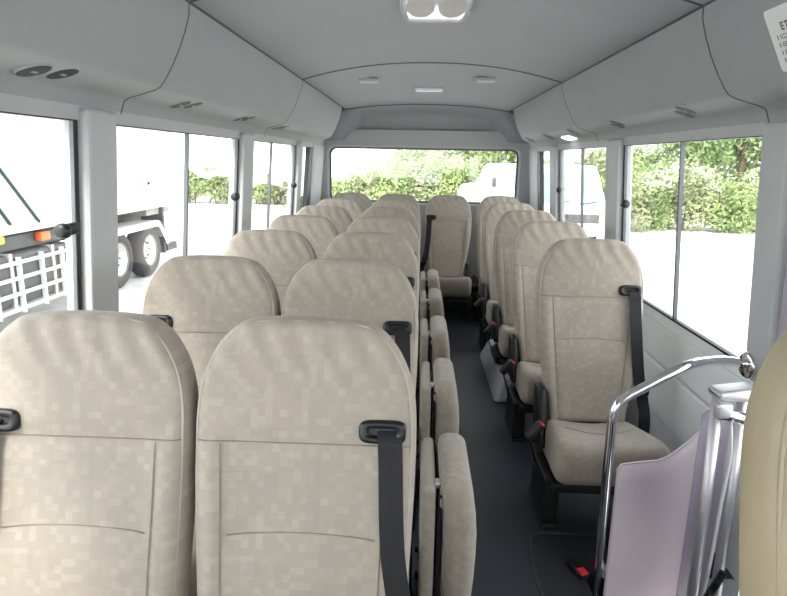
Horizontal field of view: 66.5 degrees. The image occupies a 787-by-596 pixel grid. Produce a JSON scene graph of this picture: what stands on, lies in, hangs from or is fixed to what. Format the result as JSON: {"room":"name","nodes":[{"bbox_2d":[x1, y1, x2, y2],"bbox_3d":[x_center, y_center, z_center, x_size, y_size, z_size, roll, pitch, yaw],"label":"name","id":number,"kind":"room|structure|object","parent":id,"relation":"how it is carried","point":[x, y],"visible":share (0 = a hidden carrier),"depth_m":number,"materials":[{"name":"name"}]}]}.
{"room":"vehicle interior","nodes":[
{"label":"vehicle interior","id":0,"kind":"room"},
{"bbox_2d":[321,104,528,277],"bbox_3d":[0.314,-0.951,6.135,2.240,1.965,0.292,2,13,2],"label":"wall","id":1,"kind":"structure","parent":0,"point":[396,125],"depth_m":6.02,"materials":[{"name":"plastic"}]},
{"bbox_2d":[0,93,323,146],"bbox_3d":[-0.909,-0.664,2.173,0.073,0.095,8.050,2,13,2],"label":"trim","id":2,"kind":"structure","parent":1,"relation":"attached to","point":[8,102],"depth_m":2.00,"materials":[{"name":"plastic"}]},
{"bbox_2d":[265,81,341,144],"bbox_3d":[-0.655,-1.421,4.813,0.285,0.392,2.247,2,13,2],"label":"trim","id":3,"kind":"structure","parent":1,"relation":"attached to","point":[315,117],"depth_m":4.42,"materials":[{"name":"plastic"}]},
{"bbox_2d":[330,147,518,203],"bbox_3d":[0.303,-1.256,6.158,1.928,0.556,0.020,2,13,2],"label":"window","id":4,"kind":"structure","parent":1,"relation":"in","point":[332,149],"depth_m":6.11,"materials":[{"name":"metal"}]},
{"bbox_2d":[514,84,597,148],"bbox_3d":[1.202,-1.372,4.742,0.285,0.392,2.247,2,13,2],"label":"trim","id":5,"kind":"structure","parent":1,"relation":"attached to","point":[547,113],"depth_m":4.34,"materials":[{"name":"plastic"}]},
{"bbox_2d":[529,120,786,151],"bbox_3d":[1.294,-1.015,3.864,0.073,0.095,4.410,2,13,2],"label":"trim","id":6,"kind":"structure","parent":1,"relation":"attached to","point":[755,129],"depth_m":2.47,"materials":[{"name":"plastic"}]},
{"bbox_2d":[185,0,715,111],"bbox_3d":[0.156,-0.996,1.952,1.584,0.141,7.860,2,13,2],"label":"ceiling","id":7,"kind":"structure","parent":0,"point":[531,48],"depth_m":2.78,"materials":[{"name":"plastic"}]},
{"bbox_2d":[0,0,187,111],"bbox_3d":[-0.864,-0.329,0.064,0.285,0.392,3.797,2,13,2],"label":"trim","id":8,"kind":"structure","parent":7,"relation":"attached to","point":[120,50],"depth_m":1.52,"materials":[{"name":"plastic"}]},
{"bbox_2d":[13,63,78,78],"bbox_3d":[-0.835,-0.549,1.451,0.083,0.039,0.188,3,13,7],"label":"air vent","id":9,"kind":"object","parent":8,"relation":"attached to","point":[32,69],"visible":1,"depth_m":1.41,"materials":[{"name":"plastic"}]},
{"bbox_2d":[121,3,301,134],"bbox_3d":[-0.743,-0.962,2.816,0.285,0.392,1.844,2,13,2],"label":"trim","id":10,"kind":"structure","parent":7,"relation":"attached to","point":[214,67],"depth_m":2.42,"materials":[{"name":"plastic"}]},
{"bbox_2d":[169,101,202,108],"bbox_3d":[-0.797,-0.747,2.313,0.083,0.039,0.188,3,13,7],"label":"air vent","id":11,"kind":"object","parent":10,"relation":"attached to","point":[182,103],"visible":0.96,"depth_m":2.27,"materials":[{"name":"plastic"}]},
{"bbox_2d":[414,87,443,92],"bbox_3d":[0.278,-1.637,4.726,0.230,0.031,0.170,2,13,2],"label":"recessed light","id":12,"kind":"object","parent":7,"relation":"in","point":[417,89],"visible":1,"depth_m":4.66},
{"bbox_2d":[400,0,473,22],"bbox_3d":[0.156,-1.068,2.171,0.272,0.053,0.490,2,13,2],"label":"ceiling lamp","id":13,"kind":"object","parent":7,"relation":"attached to","point":[413,11],"visible":1,"depth_m":2.19,"materials":[{"name":"plastic"}]},
{"bbox_2d":[562,8,767,139],"bbox_3d":[1.114,-0.913,2.745,0.285,0.392,1.844,2,13,2],"label":"trim","id":14,"kind":"structure","parent":7,"relation":"attached to","point":[639,87],"depth_m":2.34,"materials":[{"name":"plastic"}]},
{"bbox_2d":[674,105,697,117],"bbox_3d":[1.107,-0.708,2.274,0.083,0.039,0.188,7,14,23],"label":"air vent","id":15,"kind":"object","parent":14,"relation":"attached to","point":[686,111],"visible":0.98,"depth_m":2.23,"materials":[{"name":"plastic"}]},
{"bbox_2d":[702,0,786,122],"bbox_3d":[0.993,-0.280,-0.007,0.285,0.392,3.797,2,13,2],"label":"trim","id":16,"kind":"structure","parent":7,"relation":"attached to","point":[742,50],"depth_m":1.69,"materials":[{"name":"plastic"}]},
{"bbox_2d":[764,2,786,71],"bbox_3d":[0.962,-0.625,1.416,0.075,0.144,0.230,2,13,2],"label":"card","id":17,"kind":"object","parent":16,"relation":"attached to","point":[775,18],"visible":1,"depth_m":1.49,"materials":[{"name":"grey"}]},
{"bbox_2d":[411,310,738,595],"bbox_3d":[0.125,1.037,2.544,2.240,0.300,8.100,2,13,2],"label":"floor","id":18,"kind":"structure","parent":0,"point":[500,467],"depth_m":2.63,"materials":[{"name":"grey rubber"}]},
{"bbox_2d":[0,310,198,595],"bbox_3d":[-0.660,0.627,1.119,0.464,1.113,0.642,2,13,2],"label":"passenger seat","id":19,"kind":"object","parent":18,"relation":"on","point":[98,409],"visible":1,"depth_m":1.21,"materials":[{"name":"beige"}]},
{"bbox_2d":[142,255,280,595],"bbox_3d":[-0.623,0.458,1.854,0.464,1.113,0.642,2,13,2],"label":"passenger seat","id":20,"kind":"object","parent":18,"relation":"on","point":[202,298],"visible":0.26,"depth_m":1.95,"materials":[{"name":"beige"}]},
{"bbox_2d":[188,507,196,595],"bbox_3d":[-0.628,0.734,1.799,0.434,0.242,0.410,2,13,2],"label":"cushion","id":21,"kind":"object","parent":20,"relation":"on","point":[193,575],"depth_m":1.59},
{"bbox_2d":[223,229,316,315],"bbox_3d":[-0.585,0.287,2.594,0.464,1.113,0.642,2,13,2],"label":"passenger seat","id":22,"kind":"object","parent":18,"relation":"on","point":[282,253],"visible":0.22,"depth_m":2.68,"materials":[{"name":"beige"}]},
{"bbox_2d":[268,215,338,258],"bbox_3d":[-0.548,0.120,3.324,0.464,1.113,0.642,2,13,2],"label":"passenger seat","id":23,"kind":"object","parent":18,"relation":"on","point":[320,231],"visible":0.18,"depth_m":3.41,"materials":[{"name":"beige"}]},
{"bbox_2d":[195,315,416,595],"bbox_3d":[-0.191,0.638,1.106,0.464,1.113,0.642,2,13,2],"label":"passenger seat","id":24,"kind":"object","parent":18,"relation":"on","point":[306,426],"visible":1,"depth_m":1.20,"materials":[{"name":"beige"}]},
{"bbox_2d":[296,205,352,233],"bbox_3d":[-0.512,-0.044,4.035,0.464,1.113,0.642,2,13,2],"label":"passenger seat","id":25,"kind":"object","parent":18,"relation":"on","point":[341,219],"visible":0.16,"depth_m":4.12,"materials":[{"name":"beige"}]},
{"bbox_2d":[317,198,363,220],"bbox_3d":[-0.472,-0.223,4.814,0.464,1.113,0.642,2,13,2],"label":"passenger seat","id":26,"kind":"object","parent":18,"relation":"on","point":[351,206],"visible":0.11,"depth_m":4.90,"materials":[{"name":"beige"}]},
{"bbox_2d":[282,258,418,595],"bbox_3d":[-0.156,0.469,1.841,0.464,1.113,0.642,2,13,2],"label":"passenger seat","id":27,"kind":"object","parent":18,"relation":"on","point":[378,292],"visible":0.29,"depth_m":1.93,"materials":[{"name":"beige"}]},
{"bbox_2d":[333,193,371,210],"bbox_3d":[-0.432,-0.408,5.621,0.464,1.113,0.642,2,13,2],"label":"passenger seat","id":28,"kind":"object","parent":18,"relation":"on","point":[364,201],"visible":0.13,"depth_m":5.71,"materials":[{"name":"beige"}]},
{"bbox_2d":[322,232,419,430],"bbox_3d":[-0.121,0.300,2.576,0.464,1.113,0.642,2,13,2],"label":"passenger seat","id":29,"kind":"object","parent":18,"relation":"on","point":[394,248],"visible":0.17,"depth_m":2.67,"materials":[{"name":"beige"}]},
{"bbox_2d":[346,216,419,363],"bbox_3d":[-0.086,0.132,3.307,0.464,1.113,0.642,2,13,2],"label":"passenger seat","id":30,"kind":"object","parent":18,"relation":"on","point":[401,226],"visible":0.16,"depth_m":3.40,"materials":[{"name":"beige"}]},
{"bbox_2d":[360,207,419,336],"bbox_3d":[-0.052,-0.032,4.017,0.464,1.113,0.642,2,13,2],"label":"passenger seat","id":31,"kind":"object","parent":18,"relation":"on","point":[400,212],"visible":0.12,"depth_m":4.11,"materials":[{"name":"beige"}]},
{"bbox_2d":[371,199,420,300],"bbox_3d":[-0.015,-0.211,4.796,0.464,1.113,0.642,2,13,2],"label":"passenger seat","id":32,"kind":"object","parent":18,"relation":"on","point":[407,204],"visible":0.15,"depth_m":4.89,"materials":[{"name":"beige"}]},
{"bbox_2d":[378,194,420,285],"bbox_3d":[0.023,-0.396,5.604,0.464,1.113,0.642,2,13,2],"label":"passenger seat","id":33,"kind":"object","parent":18,"relation":"on","point":[408,197],"visible":0.17,"depth_m":5.70,"materials":[{"name":"beige"}]},
{"bbox_2d":[418,269,439,341],"bbox_3d":[0.280,0.075,4.791,0.175,0.570,0.380,2,13,2],"label":"seat","id":34,"kind":"object","parent":18,"relation":"on","point":[430,280],"visible":0.4,"depth_m":4.59,"materials":[{"name":"beige fabric"}]},
{"bbox_2d":[427,269,439,291],"bbox_3d":[0.317,-0.012,4.769,0.104,0.390,0.380,2,13,2],"label":"cushion","id":35,"kind":"object","parent":34,"relation":"on","point":[432,274],"depth_m":4.58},
{"bbox_2d":[418,288,443,376],"bbox_3d":[0.248,0.240,4.070,0.175,0.570,0.380,2,13,2],"label":"seat","id":36,"kind":"object","parent":18,"relation":"on","point":[431,304],"visible":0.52,"depth_m":3.87,"materials":[{"name":"beige fabric"}]},
{"bbox_2d":[428,288,443,321],"bbox_3d":[0.285,0.153,4.049,0.104,0.390,0.380,2,13,2],"label":"cushion","id":37,"kind":"object","parent":36,"relation":"on","point":[435,302],"depth_m":3.86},
{"bbox_2d":[417,315,449,428],"bbox_3d":[0.216,0.408,3.340,0.175,0.570,0.380,2,13,2],"label":"seat","id":38,"kind":"object","parent":18,"relation":"on","point":[434,340],"visible":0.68,"depth_m":3.14,"materials":[{"name":"beige fabric"}]},
{"bbox_2d":[430,315,449,365],"bbox_3d":[0.253,0.322,3.318,0.104,0.390,0.380,2,13,2],"label":"cushion","id":39,"kind":"object","parent":38,"relation":"on","point":[439,340],"depth_m":3.13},
{"bbox_2d":[415,358,458,505],"bbox_3d":[0.184,0.576,2.610,0.175,0.570,0.380,2,13,2],"label":"seat","id":40,"kind":"object","parent":18,"relation":"on","point":[438,405],"visible":0.68,"depth_m":2.41,"materials":[{"name":"beige fabric"}]},
{"bbox_2d":[433,358,458,457],"bbox_3d":[0.221,0.489,2.588,0.104,0.390,0.380,2,13,2],"label":"cushion","id":41,"kind":"object","parent":40,"relation":"on","point":[445,397],"depth_m":2.40,"materials":[{"name":"fabric"}]},
{"bbox_2d":[412,433,476,595],"bbox_3d":[0.151,0.746,1.870,0.175,0.570,0.380,2,13,2],"label":"seat","id":42,"kind":"object","parent":18,"relation":"on","point":[446,547],"visible":1,"depth_m":1.68,"materials":[{"name":"beige"}]},
{"bbox_2d":[438,433,476,595],"bbox_3d":[0.188,0.660,1.848,0.104,0.390,0.380,2,13,2],"label":"cushion","id":43,"kind":"object","parent":42,"relation":"on","point":[457,533],"depth_m":1.68,"materials":[{"name":"fabric"}]},
{"bbox_2d":[419,195,478,320],"bbox_3d":[0.519,-0.385,5.585,0.569,1.111,0.642,2,13,2],"label":"passenger seat","id":44,"kind":"object","parent":18,"relation":"on","point":[447,218],"visible":0.84,"depth_m":5.68,"materials":[{"name":"beige"}]},
{"bbox_2d":[439,277,471,297],"bbox_3d":[0.494,-0.107,5.531,0.418,0.242,0.410,2,13,2],"label":"cushion","id":45,"kind":"object","parent":44,"relation":"on","point":[450,287],"depth_m":5.33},
{"bbox_2d":[443,277,477,310],"bbox_3d":[0.288,-0.058,6.075,2.040,0.248,0.440,2,13,2],"label":"plinth","id":46,"kind":"object","parent":18,"relation":"on","point":[447,305],"visible":0.02,"depth_m":5.87,"materials":[{"name":"black metal"}]},
{"bbox_2d":[480,339,511,401],"bbox_3d":[0.945,0.467,4.041,0.635,0.164,0.878,2,13,2],"label":"wheel arch cover","id":47,"kind":"object","parent":18,"relation":"on","point":[495,379],"visible":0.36,"depth_m":3.82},
{"bbox_2d":[484,210,555,363],"bbox_3d":[0.879,-0.081,3.923,0.569,0.944,0.641,2,13,2],"label":"passenger seat","id":48,"kind":"object","parent":47,"relation":"on","point":[510,223],"visible":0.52,"depth_m":4.04,"materials":[{"name":"beige"}]},
{"bbox_2d":[497,325,517,357],"bbox_3d":[0.884,0.279,3.887,0.418,0.242,0.410,2,13,2],"label":"cushion","id":49,"kind":"object","parent":48,"relation":"on","point":[503,332],"depth_m":3.73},
{"bbox_2d":[473,196,519,320],"bbox_3d":[1.001,-0.371,5.567,0.464,1.113,0.642,2,13,2],"label":"passenger seat","id":50,"kind":"object","parent":18,"relation":"on","point":[487,202],"visible":0.32,"depth_m":5.66,"materials":[{"name":"beige"}]},
{"bbox_2d":[478,277,487,297],"bbox_3d":[0.988,-0.094,5.512,0.434,0.242,0.410,2,13,2],"label":"cushion","id":51,"kind":"object","parent":50,"relation":"on","point":[481,279],"depth_m":5.35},
{"bbox_2d":[473,203,533,351],"bbox_3d":[0.905,-0.163,4.653,0.569,1.111,0.642,2,13,2],"label":"passenger seat","id":52,"kind":"object","parent":18,"relation":"on","point":[496,211],"visible":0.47,"depth_m":4.75,"materials":[{"name":"beige"}]},
{"bbox_2d":[485,300,500,325],"bbox_3d":[0.911,0.116,4.598,0.418,0.242,0.410,2,13,2],"label":"cushion","id":53,"kind":"object","parent":52,"relation":"on","point":[488,304],"depth_m":4.44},
{"bbox_2d":[499,221,600,441],"bbox_3d":[0.849,0.169,3.212,0.569,1.111,0.642,2,13,2],"label":"passenger seat","id":54,"kind":"object","parent":18,"relation":"on","point":[533,239],"visible":0.48,"depth_m":3.31,"materials":[{"name":"beige"}]},
{"bbox_2d":[515,361,542,404],"bbox_3d":[0.855,0.447,3.157,0.418,0.242,0.410,2,13,2],"label":"cushion","id":55,"kind":"object","parent":54,"relation":"on","point":[527,373],"depth_m":3.00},
{"bbox_2d":[530,531,609,595],"bbox_3d":[0.677,0.982,2.143,0.358,0.010,0.471,2,13,2],"label":"floor hatch","id":56,"kind":"object","parent":18,"relation":"on","point":[549,551],"visible":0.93,"depth_m":2.22,"materials":[{"name":"grey"}]},
{"bbox_2d":[566,556,588,579],"bbox_3d":[0.658,0.965,2.148,0.036,0.028,0.103,-2,13,-15],"label":"seat belt buckle","id":57,"kind":"object","parent":56,"relation":"on","point":[572,562],"visible":1,"depth_m":2.13,"materials":[{"name":"black plastic"}]},
{"bbox_2d":[524,238,669,528],"bbox_3d":[0.821,0.339,2.472,0.569,1.111,0.642,2,13,2],"label":"passenger seat","id":58,"kind":"object","parent":18,"relation":"on","point":[589,291],"visible":0.91,"depth_m":2.56,"materials":[{"name":"beige"}]},
{"bbox_2d":[543,419,669,486],"bbox_3d":[0.827,0.618,2.416,0.418,0.242,0.410,2,13,2],"label":"cushion","id":59,"kind":"object","parent":58,"relation":"on","point":[573,452],"depth_m":2.25,"materials":[{"name":"fabric"}]},
{"bbox_2d":[676,382,752,595],"bbox_3d":[0.943,0.769,1.817,0.135,1.094,0.161,2,13,2],"label":"door linkage","id":60,"kind":"structure","parent":18,"relation":"on","point":[721,426],"depth_m":1.77,"materials":[{"name":"silver metal"}]},
{"bbox_3d":[0.668,1.243,0.647,0.550,0.166,0.560,2,13,2],"label":"seat riser","id":61,"kind":"object","parent":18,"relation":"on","visible":0},
{"bbox_2d":[739,328,786,595],"bbox_3d":[0.658,0.597,0.592,0.456,1.113,0.642,2,13,2],"label":"seat","id":62,"kind":"object","parent":61,"relation":"on","point":[763,467],"visible":1,"depth_m":0.73,"materials":[{"name":"beige fabric"}]},
{"bbox_2d":[625,295,753,583],"bbox_3d":[1.324,0.153,4.131,0.072,0.750,4.410,2,13,2],"label":"wall","id":63,"kind":"structure","parent":0,"point":[677,405],"depth_m":2.59,"materials":[{"name":"plastic"}]},
{"bbox_2d":[528,148,537,209],"bbox_3d":[1.395,-1.039,5.877,0.123,0.830,0.462,2,13,2],"label":"trim","id":64,"kind":"structure","parent":63,"relation":"attached to","point":[532,153],"depth_m":5.80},
{"bbox_2d":[538,151,545,210],"bbox_3d":[1.365,-0.911,5.338,0.098,0.792,0.640,2,13,2],"label":"window","id":65,"kind":"structure","parent":63,"relation":"in","point":[540,153],"depth_m":5.54,"materials":[{"name":"grey metal"}]},
{"bbox_2d":[550,145,564,221],"bbox_3d":[1.342,-0.819,4.918,0.146,0.830,0.212,2,13,2],"label":"trim","id":66,"kind":"structure","parent":63,"relation":"attached to","point":[554,150],"depth_m":4.82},
{"bbox_2d":[556,147,605,227],"bbox_3d":[1.295,-0.643,4.170,0.102,0.792,1.320,2,13,2],"label":"window","id":67,"kind":"structure","parent":63,"relation":"in","point":[559,189],"depth_m":4.17,"materials":[{"name":"grey metal"}]},
{"bbox_2d":[604,139,632,246],"bbox_3d":[1.275,-0.474,3.417,0.146,0.830,0.217,2,13,2],"label":"trim","id":68,"kind":"structure","parent":63,"relation":"attached to","point":[614,148],"depth_m":3.32,"materials":[{"name":"plastic"}]},
{"bbox_2d":[591,135,762,595],"bbox_3d":[0.992,0.215,2.662,0.547,1.796,1.578,2,13,2],"label":"handrail","id":69,"kind":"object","parent":63,"relation":"in","point":[624,202],"depth_m":2.02,"materials":[{"name":"silver metal"}]},
{"bbox_2d":[602,431,698,595],"bbox_3d":[0.886,0.812,2.053,0.321,0.884,0.042,1,13,0],"label":"panel","id":70,"kind":"object","parent":69,"relation":"attached to","point":[651,499],"visible":0.85,"depth_m":2.05,"materials":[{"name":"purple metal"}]},
{"bbox_2d":[746,121,786,381],"bbox_3d":[1.208,-0.121,1.885,0.146,0.830,0.142,2,13,2],"label":"trim","id":71,"kind":"structure","parent":63,"relation":"attached to","point":[770,244],"depth_m":1.85,"materials":[{"name":"plastic"}]},
{"bbox_2d":[777,265,786,338],"bbox_3d":[1.195,0.361,1.416,0.112,1.560,0.978,2,13,2],"label":"door","id":72,"kind":"structure","parent":63,"relation":"in","point":[783,315],"depth_m":1.82,"materials":[{"name":"purple paint"}]},
{"bbox_3d":[-0.980,0.502,2.444,0.072,0.750,8.050,2,13,2],"label":"wall","id":73,"kind":"structure","parent":0,"visible":0},
{"bbox_2d":[0,111,81,309],"bbox_3d":[-0.983,0.104,0.758,0.102,0.792,2.145,2,13,2],"label":"window","id":74,"kind":"structure","parent":73,"relation":"in","point":[62,230],"depth_m":1.74,"materials":[{"name":"grey metal"}]},
{"bbox_2d":[62,108,118,311],"bbox_3d":[-0.946,-0.160,1.890,0.146,0.830,0.172,2,13,2],"label":"trim","id":75,"kind":"structure","parent":73,"relation":"attached to","point":[97,129],"depth_m":1.82,"materials":[{"name":"plastic"}]},
{"bbox_2d":[117,125,239,255],"bbox_3d":[-0.899,-0.333,2.659,0.102,0.792,1.400,2,13,2],"label":"window","id":76,"kind":"structure","parent":73,"relation":"in","point":[235,196],"depth_m":2.64,"materials":[{"name":"grey metal"}]},
{"bbox_2d":[227,132,254,243],"bbox_3d":[-0.878,-0.517,3.440,0.146,0.830,0.197,2,13,2],"label":"trim","id":77,"kind":"structure","parent":73,"relation":"attached to","point":[246,141],"depth_m":3.35,"materials":[{"name":"plastic"}]},
{"bbox_2d":[255,141,296,228],"bbox_3d":[-0.831,-0.684,4.188,0.102,0.792,1.330,2,13,2],"label":"window","id":78,"kind":"structure","parent":73,"relation":"in","point":[293,184],"depth_m":4.11,"materials":[{"name":"grey metal"}]},
{"bbox_2d":[286,141,303,214],"bbox_3d":[-0.813,-0.855,4.913,0.146,0.830,0.152,2,13,2],"label":"trim","id":79,"kind":"structure","parent":73,"relation":"attached to","point":[299,148],"depth_m":4.83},
{"bbox_2d":[302,146,312,207],"bbox_3d":[-0.802,-0.934,5.274,0.098,0.792,0.580,2,13,2],"label":"window","id":80,"kind":"structure","parent":73,"relation":"in","point":[309,150],"depth_m":5.41,"materials":[{"name":"grey metal"}]},
{"bbox_2d":[309,144,323,205],"bbox_3d":[-0.782,-1.076,5.872,0.123,0.830,0.642,2,13,2],"label":"trim","id":81,"kind":"structure","parent":73,"relation":"attached to","point":[318,150],"depth_m":5.80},
{"label":"outside","id":82,"kind":"structure","parent":0,"visible":0},
{"bbox_2d":[0,172,757,595],"bbox_3d":[1.576,-6.274,37.002,140.000,0.001,105.000,2,13,2],"label":"ground","id":83,"kind":"structure","parent":82,"point":[715,273],"depth_m":13.32,"materials":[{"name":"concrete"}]},
{"bbox_2d":[0,113,183,321],"bbox_3d":[-5.704,-1.136,7.514,2.372,3.000,10.840,2,13,2],"label":"dump truck","id":84,"kind":"object","parent":83,"relation":"on","point":[150,163],"visible":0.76,"depth_m":8.01,"materials":[{"name":"white paint"}]},
{"bbox_2d":[35,231,50,240],"bbox_3d":[-4.632,-0.822,7.924,0.100,0.120,0.200,2,13,2],"label":"marker lamp","id":85,"kind":"object","parent":84,"relation":"attached to","point":[39,235],"depth_m":7.86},
{"bbox_2d":[188,161,203,202],"bbox_3d":[-9.743,-5.578,28.910,1.886,2.028,1.949,2,13,2],"label":"bush","id":86,"kind":"object","parent":83,"relation":"on","point":[191,171],"visible":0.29,"depth_m":28.43,"materials":[{"name":"green plant"}]},
{"bbox_2d":[189,161,229,203],"bbox_3d":[-8.528,-5.467,28.379,2.078,1.986,1.649,-1,13,-10],"label":"bush","id":87,"kind":"object","parent":83,"relation":"on","point":[205,178],"visible":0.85,"depth_m":28.00,"materials":[{"name":"green plant"}]},
{"bbox_2d":[211,169,255,203],"bbox_3d":[-7.590,-5.250,28.448,2.174,1.681,1.729,-6,15,-26],"label":"bush","id":88,"kind":"object","parent":83,"relation":"on","point":[225,200],"visible":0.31,"depth_m":27.97,"materials":[{"name":"green plant"}]},
{"bbox_2d":[252,168,278,204],"bbox_3d":[-6.144,-5.277,28.460,1.572,1.792,1.609,2,13,2],"label":"bush","id":89,"kind":"object","parent":83,"relation":"on","point":[260,192],"visible":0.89,"depth_m":28.09,"materials":[{"name":"green plant"}]},
{"bbox_2d":[271,167,303,203],"bbox_3d":[-5.107,-5.365,28.710,1.872,1.849,1.783,-8,16,-33],"label":"bush","id":90,"kind":"object","parent":83,"relation":"on","point":[280,182],"visible":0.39,"depth_m":28.48,"materials":[{"name":"green plant"}]},
{"bbox_2d":[281,173,303,208],"bbox_3d":[-3.443,-4.239,24.340,2.117,1.681,1.809,5,14,16],"label":"bush","id":91,"kind":"object","parent":83,"relation":"on","point":[302,183],"visible":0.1,"depth_m":24.06,"materials":[{"name":"green plant"}]},
{"bbox_2d":[332,173,362,196],"bbox_3d":[-2.160,-4.118,23.757,2.209,1.674,1.856,2,13,2],"label":"bush","id":92,"kind":"object","parent":83,"relation":"on","point":[335,183],"visible":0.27,"depth_m":23.16,"materials":[{"name":"green plant"}]},
{"bbox_2d":[334,163,384,198],"bbox_3d":[-1.263,-4.235,23.581,2.280,2.095,1.781,5,14,16],"label":"bush","id":93,"kind":"object","parent":83,"relation":"on","point":[366,184],"visible":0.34,"depth_m":23.22,"materials":[{"name":"green plant"}]},
{"bbox_2d":[362,159,414,199],"bbox_3d":[-0.063,-4.226,23.169,2.437,2.316,1.806,2,13,2],"label":"bush","id":94,"kind":"object","parent":83,"relation":"on","point":[390,180],"visible":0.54,"depth_m":22.84,"materials":[{"name":"green plant"}]},
{"bbox_2d":[376,149,428,179],"bbox_3d":[0.819,-6.788,30.684,3.645,3.844,3.030,-5,14,-25],"label":"tree","id":95,"kind":"object","parent":83,"relation":"on","point":[397,157],"visible":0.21,"depth_m":30.12,"materials":[{"name":"green plant"}]},
{"bbox_2d":[394,157,440,200],"bbox_3d":[0.801,-4.296,23.476,2.267,2.347,1.580,2,13,2],"label":"bush","id":96,"kind":"object","parent":83,"relation":"on","point":[417,184],"visible":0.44,"depth_m":23.03,"materials":[{"name":"green plant"}]},
{"bbox_2d":[418,152,467,200],"bbox_3d":[1.880,-4.346,23.204,1.878,2.579,1.737,-10,17,-39],"label":"bush","id":97,"kind":"object","parent":83,"relation":"on","point":[447,186],"visible":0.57,"depth_m":22.93,"materials":[{"name":"green plant"}]},
{"bbox_2d":[411,150,477,175],"bbox_3d":[2.584,-6.526,29.115,3.600,4.093,2.983,2,13,2],"label":"tree","id":98,"kind":"object","parent":83,"relation":"on","point":[450,153],"visible":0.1,"depth_m":28.13,"materials":[{"name":"green plant"}]},
{"bbox_2d":[446,158,482,192],"bbox_3d":[2.926,-4.422,24.016,2.120,2.400,1.698,-4,14,-21],"label":"bush","id":99,"kind":"object","parent":83,"relation":"on","point":[472,177],"visible":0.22,"depth_m":23.73,"materials":[{"name":"green plant"}]},
{"bbox_2d":[460,151,494,165],"bbox_3d":[4.701,-6.658,28.042,3.681,4.904,2.628,9,15,30],"label":"tree","id":100,"kind":"object","parent":83,"relation":"on","point":[470,152],"visible":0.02,"depth_m":27.76,"materials":[{"name":"green plant"}]},
{"bbox_2d":[457,163,514,201],"bbox_3d":[4.859,-3.788,21.787,4.950,2.110,1.860,2,13,2],"label":"truck","id":101,"kind":"object","parent":83,"relation":"on","point":[495,179],"visible":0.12,"depth_m":21.04,"materials":[{"name":"white paint"}]},
{"bbox_2d":[467,151,515,173],"bbox_3d":[3.984,-4.724,24.758,2.158,2.697,1.880,-4,14,-20],"label":"bush","id":102,"kind":"object","parent":83,"relation":"on","point":[481,154],"visible":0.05,"depth_m":24.34,"materials":[{"name":"green plant"}]},
{"bbox_2d":[477,151,544,168],"bbox_3d":[5.225,-6.471,24.032,3.766,6.354,3.512,2,13,2],"label":"tree","id":103,"kind":"object","parent":83,"relation":"on","point":[502,155],"visible":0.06,"depth_m":23.85,"materials":[{"name":"green plant"}]},
{"bbox_2d":[510,164,604,238],"bbox_3d":[4.763,-2.905,17.910,2.240,2.130,4.708,2,13,2],"label":"van","id":104,"kind":"object","parent":83,"relation":"on","point":[594,200],"visible":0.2,"depth_m":16.02,"materials":[{"name":"white paint"}]},
{"bbox_2d":[565,214,599,223],"bbox_3d":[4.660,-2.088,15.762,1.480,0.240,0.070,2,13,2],"label":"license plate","id":105,"kind":"object","parent":104,"relation":"attached to","point":[575,218],"depth_m":15.71,"materials":[{"name":"grey metal"}]},
{"bbox_2d":[544,146,637,186],"bbox_3d":[7.159,-5.476,22.875,3.305,5.005,3.821,-11,17,-41],"label":"tree","id":106,"kind":"object","parent":83,"relation":"on","point":[596,157],"visible":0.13,"depth_m":22.07,"materials":[{"name":"green plant"}]},
{"bbox_2d":[602,169,658,232],"bbox_3d":[7.604,-3.196,19.746,2.150,2.062,1.891,-10,17,-41],"label":"bush","id":107,"kind":"object","parent":83,"relation":"on","point":[638,197],"visible":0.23,"depth_m":19.43,"materials":[{"name":"green plant"}]},
{"bbox_2d":[605,143,677,181],"bbox_3d":[9.369,-6.082,23.861,4.014,5.814,2.972,2,13,2],"label":"tree","id":108,"kind":"object","parent":83,"relation":"on","point":[650,150],"visible":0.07,"depth_m":23.46,"materials":[{"name":"green plant"}]},
{"bbox_2d":[631,151,689,231],"bbox_3d":[8.709,-3.607,20.313,2.234,2.684,1.744,13,17,41],"label":"bush","id":109,"kind":"object","parent":83,"relation":"on","point":[656,215],"visible":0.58,"depth_m":19.98,"materials":[{"name":"green plant"}]},
{"bbox_2d":[659,154,724,231],"bbox_3d":[9.886,-3.498,20.161,2.079,2.564,1.978,2,13,2],"label":"bush","id":110,"kind":"object","parent":83,"relation":"on","point":[695,185],"visible":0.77,"depth_m":19.76,"materials":[{"name":"green plant"}]},
{"bbox_2d":[656,139,742,188],"bbox_3d":[11.834,-6.514,23.173,3.421,7.049,3.435,-11,18,-42],"label":"tree","id":111,"kind":"object","parent":83,"relation":"on","point":[703,147],"visible":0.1,"depth_m":22.77,"materials":[{"name":"green plant"}]},
{"bbox_2d":[688,169,758,234],"bbox_3d":[10.948,-3.147,19.669,2.257,2.125,1.864,2,13,2],"label":"bush","id":112,"kind":"object","parent":83,"relation":"on","point":[727,207],"visible":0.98,"depth_m":19.43,"materials":[{"name":"green plant"}]},
{"bbox_2d":[693,137,761,220],"bbox_3d":[13.609,-6.793,23.558,3.501,7.480,3.536,12,17,40],"label":"tree","id":113,"kind":"object","parent":83,"relation":"on","point":[744,152],"visible":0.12,"depth_m":23.56,"materials":[{"name":"green plant"}]},
{"bbox_2d":[734,167,759,232],"bbox_3d":[12.156,-3.269,20.076,2.127,2.218,1.696,-6,15,-28],"label":"bush","id":114,"kind":"object","parent":83,"relation":"on","point":[757,169],"visible":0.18,"depth_m":19.58,"materials":[{"name":"green plant"}]},
{"bbox_2d":[751,138,761,181],"bbox_3d":[15.862,-6.044,22.725,3.959,6.473,3.026,2,13,2],"label":"tree","id":115,"kind":"object","parent":83,"relation":"on","point":[759,139],"visible":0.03,"depth_m":23.37,"materials":[{"name":"green plant"}]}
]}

